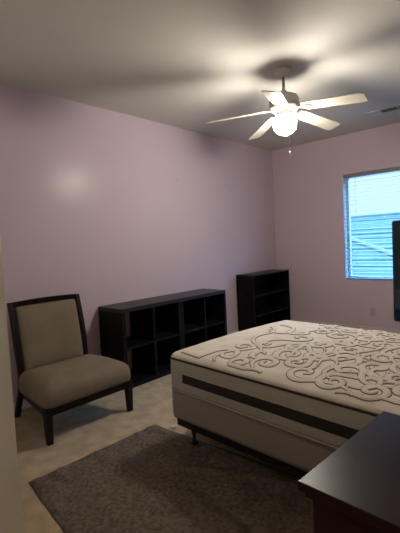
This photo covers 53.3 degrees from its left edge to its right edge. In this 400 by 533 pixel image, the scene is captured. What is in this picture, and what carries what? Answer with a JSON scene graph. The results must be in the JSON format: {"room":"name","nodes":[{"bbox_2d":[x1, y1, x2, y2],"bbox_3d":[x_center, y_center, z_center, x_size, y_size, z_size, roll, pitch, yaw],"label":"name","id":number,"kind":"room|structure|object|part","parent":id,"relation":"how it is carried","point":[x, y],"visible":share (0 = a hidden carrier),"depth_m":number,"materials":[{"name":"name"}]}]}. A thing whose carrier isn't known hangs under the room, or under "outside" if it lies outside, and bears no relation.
{"room":"bedroom","nodes":[
{"label":"bedroom","id":0,"kind":"room"},
{"bbox_2d":[0,239,22,532],"bbox_3d":[-1.527,-0.086,2.284,1.550,2.752,0.150,0,5,43],"label":"wall","id":1,"kind":"structure","parent":0,"point":[11,521],"depth_m":1.84,"materials":[{"name":"beige paint"}]},
{"bbox_2d":[0,83,275,401],"bbox_3d":[-0.475,-0.278,4.685,0.150,2.752,5.124,0,5,43],"label":"wall","id":2,"kind":"structure","parent":0,"point":[94,206],"depth_m":4.15,"materials":[{"name":"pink paint"}]},
{"bbox_2d":[13,330,238,411],"bbox_3d":[-0.349,1.052,4.707,0.014,0.085,4.796,0,5,43],"label":"baseboard","id":3,"kind":"structure","parent":2,"relation":"attached to","point":[25,404],"depth_m":3.44,"materials":[{"name":"grey paint"}]},
{"bbox_2d":[14,374,300,532],"bbox_3d":[0.583,1.225,2.554,4.600,0.100,7.054,0,5,43],"label":"floor","id":4,"kind":"structure","parent":0,"point":[80,431],"depth_m":2.94,"materials":[{"name":"beige carpet"}]},
{"bbox_2d":[7,294,132,445],"bbox_3d":[-1.078,0.739,3.230,0.729,0.954,0.756,0,5,43],"label":"slipper chair","id":5,"kind":"object","parent":4,"relation":"on","point":[57,374],"visible":1,"depth_m":3.19,"materials":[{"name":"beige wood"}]},
{"bbox_3d":[-1.477,0.764,3.203,0.178,0.945,0.044,0,5,43],"label":"post","id":6,"kind":"part","parent":5,"relation":"part of","materials":[{"name":"black wood"}]},
{"bbox_3d":[-1.243,1.008,2.975,0.026,0.067,0.507,-6,4,-40],"label":"rail","id":7,"kind":"part","parent":5,"relation":"part of","materials":[{"name":"black wood"}]},
{"bbox_3d":[-1.326,0.290,3.412,0.058,0.056,0.600,0,5,43],"label":"rail","id":8,"kind":"part","parent":5,"relation":"part of","materials":[{"name":"black wood"}]},
{"bbox_3d":[-1.054,1.113,2.775,0.052,0.258,0.050,0,5,43],"label":"leg","id":9,"kind":"part","parent":5,"relation":"part of","materials":[{"name":"black wood"}]},
{"bbox_2d":[14,299,82,370],"bbox_3d":[-1.272,0.570,3.391,0.151,0.524,0.532,0,5,43],"label":"cushion","id":10,"kind":"object","parent":5,"relation":"on","point":[49,331],"depth_m":3.34,"materials":[{"name":"beige fabric"}]},
{"bbox_2d":[18,354,130,408],"bbox_3d":[-1.015,0.866,3.186,0.576,0.200,0.756,0,5,43],"label":"seat cushion","id":11,"kind":"object","parent":5,"relation":"on","point":[57,381],"depth_m":3.02,"materials":[{"name":"beige fabric"}]},
{"bbox_3d":[-1.084,0.720,3.630,0.178,0.945,0.044,0,5,43],"label":"post","id":12,"kind":"part","parent":5,"relation":"part of","materials":[{"name":"black wood"}]},
{"bbox_3d":[-0.821,0.988,3.020,0.028,0.060,0.650,0,5,43],"label":"rail","id":13,"kind":"part","parent":5,"relation":"part of","materials":[{"name":"black wood"}]},
{"bbox_3d":[-0.586,1.060,3.284,0.052,0.258,0.050,0,5,43],"label":"leg","id":14,"kind":"part","parent":5,"relation":"part of","materials":[{"name":"black wood"}]},
{"bbox_2d":[98,296,182,387],"bbox_3d":[-0.594,0.754,4.141,0.385,0.770,0.769,0,5,43],"label":"cube shelf","id":15,"kind":"object","parent":4,"relation":"on","point":[115,344],"visible":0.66,"depth_m":4.08,"materials":[{"name":"black wood"}]},
{"bbox_3d":[-0.840,0.782,3.873,0.385,0.694,0.038,0,5,43],"label":"panel","id":16,"kind":"part","parent":15,"relation":"part of","materials":[{"name":"black wood"}]},
{"bbox_3d":[-0.612,0.389,4.120,0.385,0.038,0.769,0,5,43],"label":"panel","id":17,"kind":"part","parent":15,"relation":"part of","materials":[{"name":"black wood"}]},
{"bbox_3d":[-0.714,0.767,4.011,0.381,0.018,0.338,0,5,43],"label":"shelf","id":18,"kind":"part","parent":15,"relation":"part of","materials":[{"name":"black wood"}]},
{"bbox_3d":[-0.576,1.119,4.162,0.385,0.038,0.769,0,5,43],"label":"panel","id":19,"kind":"part","parent":15,"relation":"part of","materials":[{"name":"black wood"}]},
{"bbox_3d":[-0.474,0.740,4.272,0.381,0.018,0.338,0,5,43],"label":"shelf","id":20,"kind":"part","parent":15,"relation":"part of","materials":[{"name":"black wood"}]},
{"bbox_3d":[-0.347,0.726,4.410,0.385,0.694,0.038,0,5,43],"label":"panel","id":21,"kind":"part","parent":15,"relation":"part of","materials":[{"name":"black wood"}]},
{"bbox_2d":[29,424,313,532],"bbox_3d":[-0.087,1.224,2.032,1.751,0.027,1.286,0,5,43],"label":"shag rug","id":22,"kind":"object","parent":4,"relation":"on","point":[152,479],"visible":0.84,"depth_m":2.15,"materials":[{"name":"grey carpet"}]},
{"bbox_2d":[157,289,226,348],"bbox_3d":[-0.073,0.695,4.707,0.385,0.770,0.769,0,5,43],"label":"cube shelf","id":23,"kind":"object","parent":4,"relation":"on","point":[203,311],"visible":0.54,"depth_m":4.73,"materials":[{"name":"black wood"}]},
{"bbox_3d":[-0.320,0.723,4.439,0.385,0.694,0.038,0,5,43],"label":"panel","id":24,"kind":"part","parent":23,"relation":"part of","materials":[{"name":"black wood"}]},
{"bbox_3d":[-0.091,0.330,4.686,0.385,0.038,0.769,0,5,43],"label":"panel","id":25,"kind":"part","parent":23,"relation":"part of","materials":[{"name":"black wood"}]},
{"bbox_3d":[-0.193,0.709,4.577,0.381,0.018,0.338,0,5,43],"label":"shelf","id":26,"kind":"part","parent":23,"relation":"part of","materials":[{"name":"black wood"}]},
{"bbox_3d":[0.047,0.682,4.838,0.381,0.018,0.338,0,5,43],"label":"shelf","id":27,"kind":"part","parent":23,"relation":"part of","materials":[{"name":"black wood"}]},
{"bbox_3d":[0.173,0.667,4.976,0.385,0.694,0.038,0,5,43],"label":"panel","id":28,"kind":"part","parent":23,"relation":"part of","materials":[{"name":"black wood"}]},
{"bbox_2d":[177,418,307,476],"bbox_3d":[1.006,1.063,2.514,1.900,0.185,1.370,0,5,45],"label":"frame","id":29,"kind":"object","parent":4,"relation":"on","point":[194,429],"visible":0.27,"depth_m":2.32,"materials":[{"name":"black metal"}]},
{"bbox_3d":[-0.040,1.102,2.635,0.060,0.138,0.060,0,5,45],"label":"leg","id":30,"kind":"part","parent":29,"relation":"part of","materials":[{"name":"black metal"}]},
{"bbox_2d":[171,388,335,471],"bbox_3d":[0.949,0.873,2.511,1.910,0.198,1.380,1,5,45],"label":"box spring","id":31,"kind":"object","parent":29,"relation":"on","point":[305,454],"visible":0.23,"depth_m":2.21,"materials":[{"name":"grey fabric"}]},
{"bbox_2d":[170,320,399,448],"bbox_3d":[0.927,0.628,2.446,1.365,0.297,1.915,-6,5,-43],"label":"mattress","id":32,"kind":"object","parent":31,"relation":"on","point":[323,384],"visible":1,"depth_m":2.18,"materials":[{"name":"grey fabric"}]},
{"bbox_3d":[0.929,0.670,2.448,1.356,0.212,1.906,-6,5,-43],"label":"panel","id":33,"kind":"part","parent":32,"relation":"part of","materials":[{"name":"white fabric"}]},
{"bbox_2d":[236,269,290,331],"bbox_3d":[0.958,0.520,5.899,0.290,0.880,0.955,0,5,43],"label":"bookcase","id":34,"kind":"object","parent":4,"relation":"on","point":[263,297],"visible":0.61,"depth_m":6.00,"materials":[{"name":"black wood"}]},
{"bbox_3d":[0.642,0.555,5.556,0.290,0.840,0.020,0,5,43],"label":"panel","id":35,"kind":"part","parent":34,"relation":"part of","materials":[{"name":"black wood"}]},
{"bbox_3d":[0.937,0.091,5.874,0.290,0.020,0.955,0,5,43],"label":"panel","id":36,"kind":"part","parent":34,"relation":"part of","materials":[{"name":"black wood"}]},
{"bbox_3d":[0.856,0.519,5.992,0.006,0.840,0.915,0,5,43],"label":"panel","id":37,"kind":"part","parent":34,"relation":"part of","materials":[{"name":"black wood"}]},
{"bbox_3d":[0.951,0.377,5.891,0.286,0.018,0.915,0,5,43],"label":"shelf","id":38,"kind":"part","parent":34,"relation":"part of","materials":[{"name":"black wood"}]},
{"bbox_3d":[0.965,0.662,5.907,0.286,0.018,0.915,0,5,43],"label":"shelf","id":39,"kind":"part","parent":34,"relation":"part of","materials":[{"name":"black wood"}]},
{"bbox_3d":[1.273,0.484,6.242,0.290,0.840,0.020,0,5,43],"label":"panel","id":40,"kind":"part","parent":34,"relation":"part of","materials":[{"name":"black wood"}]},
{"bbox_2d":[298,411,399,532],"bbox_3d":[0.867,0.886,0.735,0.525,0.760,1.220,-6,5,-44],"label":"dresser","id":41,"kind":"object","parent":4,"relation":"on","point":[356,488],"visible":1,"depth_m":0.96,"materials":[{"name":"brown wood"}]},
{"bbox_3d":[0.850,0.539,0.714,0.501,0.016,1.196,-6,5,-44],"label":"moulding","id":42,"kind":"part","parent":41,"relation":"part of","materials":[{"name":"brown wood"}]},
{"bbox_2d":[0,0,399,150],"bbox_3d":[0.443,-1.619,2.388,4.600,0.100,7.054,0,5,43],"label":"ceiling","id":43,"kind":"structure","parent":0,"point":[185,64],"depth_m":3.02,"materials":[{"name":"grey paint"}]},
{"bbox_2d":[206,66,367,156],"bbox_3d":[0.742,-1.269,3.319,1.244,0.735,1.278,0,5,43],"label":"ceiling fan","id":44,"kind":"object","parent":43,"relation":"hanging from","point":[283,104],"visible":1,"depth_m":3.27,"materials":[{"name":"white metal"}]},
{"bbox_3d":[0.298,-1.254,3.356,0.495,0.042,0.138,-8,3,3],"label":"blade","id":45,"kind":"part","parent":44,"relation":"part of","materials":[{"name":"white wood"}]},
{"bbox_3d":[0.598,-1.290,3.732,0.138,0.042,0.495,-4,-2,-16],"label":"blade","id":46,"kind":"part","parent":44,"relation":"part of","materials":[{"name":"white wood"}]},
{"bbox_3d":[0.564,-1.243,2.954,0.138,0.042,0.495,-2,9,20],"label":"blade","id":47,"kind":"part","parent":44,"relation":"part of","materials":[{"name":"white wood"}]},
{"bbox_3d":[0.712,-1.178,3.342,0.192,0.144,0.192,0,5,43],"label":"lamp shade","id":48,"kind":"part","parent":44,"relation":"part of","materials":[{"name":"white glass"}]},
{"bbox_3d":[1.050,-1.302,3.562,0.495,0.042,0.138,1,1,-34],"label":"blade","id":49,"kind":"part","parent":44,"relation":"part of","materials":[{"name":"white wood"}]},
{"bbox_3d":[1.028,-1.273,3.081,0.495,0.042,0.138,6,8,38],"label":"blade","id":50,"kind":"part","parent":44,"relation":"part of","materials":[{"name":"white wood"}]},
{"bbox_2d":[364,105,399,116],"bbox_3d":[2.147,-1.771,4.494,0.540,0.010,0.170,0,5,43],"label":"ceiling vent","id":51,"kind":"object","parent":43,"relation":"in","point":[397,107],"visible":1,"depth_m":4.54,"materials":[{"name":"grey metal"}]},
{"bbox_2d":[272,122,399,329],"bbox_3d":[2.897,-0.459,4.954,4.450,2.752,0.150,0,5,43],"label":"wall","id":52,"kind":"structure","parent":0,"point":[307,184],"depth_m":5.83,"materials":[{"name":"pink paint"}]},
{"bbox_2d":[291,319,399,333],"bbox_3d":[2.852,0.877,5.022,4.300,0.085,0.014,0,5,43],"label":"baseboard","id":53,"kind":"structure","parent":52,"relation":"attached to","point":[317,322],"depth_m":5.63,"materials":[{"name":"grey paint"}]},
{"bbox_2d":[342,165,399,281],"bbox_3d":[2.755,-0.549,5.076,1.825,1.496,0.150,0,5,43],"label":"window","id":54,"kind":"structure","parent":52,"relation":"attached to","point":[348,180],"depth_m":5.67,"materials":[{"name":"white plastic"}]},
{"bbox_3d":[2.774,0.192,5.101,1.825,0.012,0.100,0,5,43],"label":"sill","id":55,"kind":"part","parent":54,"relation":"part of","materials":[{"name":"white plastic"}]},
{"bbox_2d":[343,166,399,279],"bbox_3d":[2.734,-0.554,5.053,1.809,1.478,0.056,0,5,43],"label":"window blind","id":56,"kind":"object","parent":52,"relation":"attached to","point":[397,167],"visible":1,"depth_m":5.42,"materials":[{"name":"grey plastic"}]},
{"bbox_3d":[2.181,-0.542,5.564,0.002,1.416,0.054,0,5,43],"label":"ladder cord","id":57,"kind":"part","parent":56,"relation":"part of","materials":[{"name":"white fabric"}]},
{"bbox_3d":[2.770,0.174,5.096,1.805,0.018,0.048,0,5,43],"label":"rail","id":58,"kind":"part","parent":56,"relation":"part of","materials":[{"name":"grey"}]},
{"bbox_2d":[370,307,375,315],"bbox_3d":[2.363,0.618,5.448,0.070,0.114,0.010,0,5,43],"label":"wall outlet","id":59,"kind":"object","parent":52,"relation":"attached to","point":[372,310],"visible":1,"depth_m":5.45,"materials":[{"name":"grey plastic"}]},
{"bbox_2d":[392,220,399,321],"bbox_3d":[2.237,0.334,3.029,1.400,1.460,0.360,0,4,42],"label":"television","id":60,"kind":"object","parent":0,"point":[395,224],"visible":1,"depth_m":3.41,"materials":[{"name":"black plastic"}]},
{"label":"outside","id":61,"kind":"structure","parent":0,"visible":0},
{"bbox_3d":[7.767,3.238,13.561,28.000,0.100,18.496,0,5,43],"label":"ground","id":62,"kind":"structure","parent":61,"visible":0},
{"bbox_2d":[351,212,399,275],"bbox_3d":[5.689,0.829,12.767,16.000,5.000,8.100,0,5,43],"label":"house","id":63,"kind":"structure","parent":62,"relation":"on","point":[388,215],"depth_m":11.34,"materials":[{"name":"tile"}]}
]}

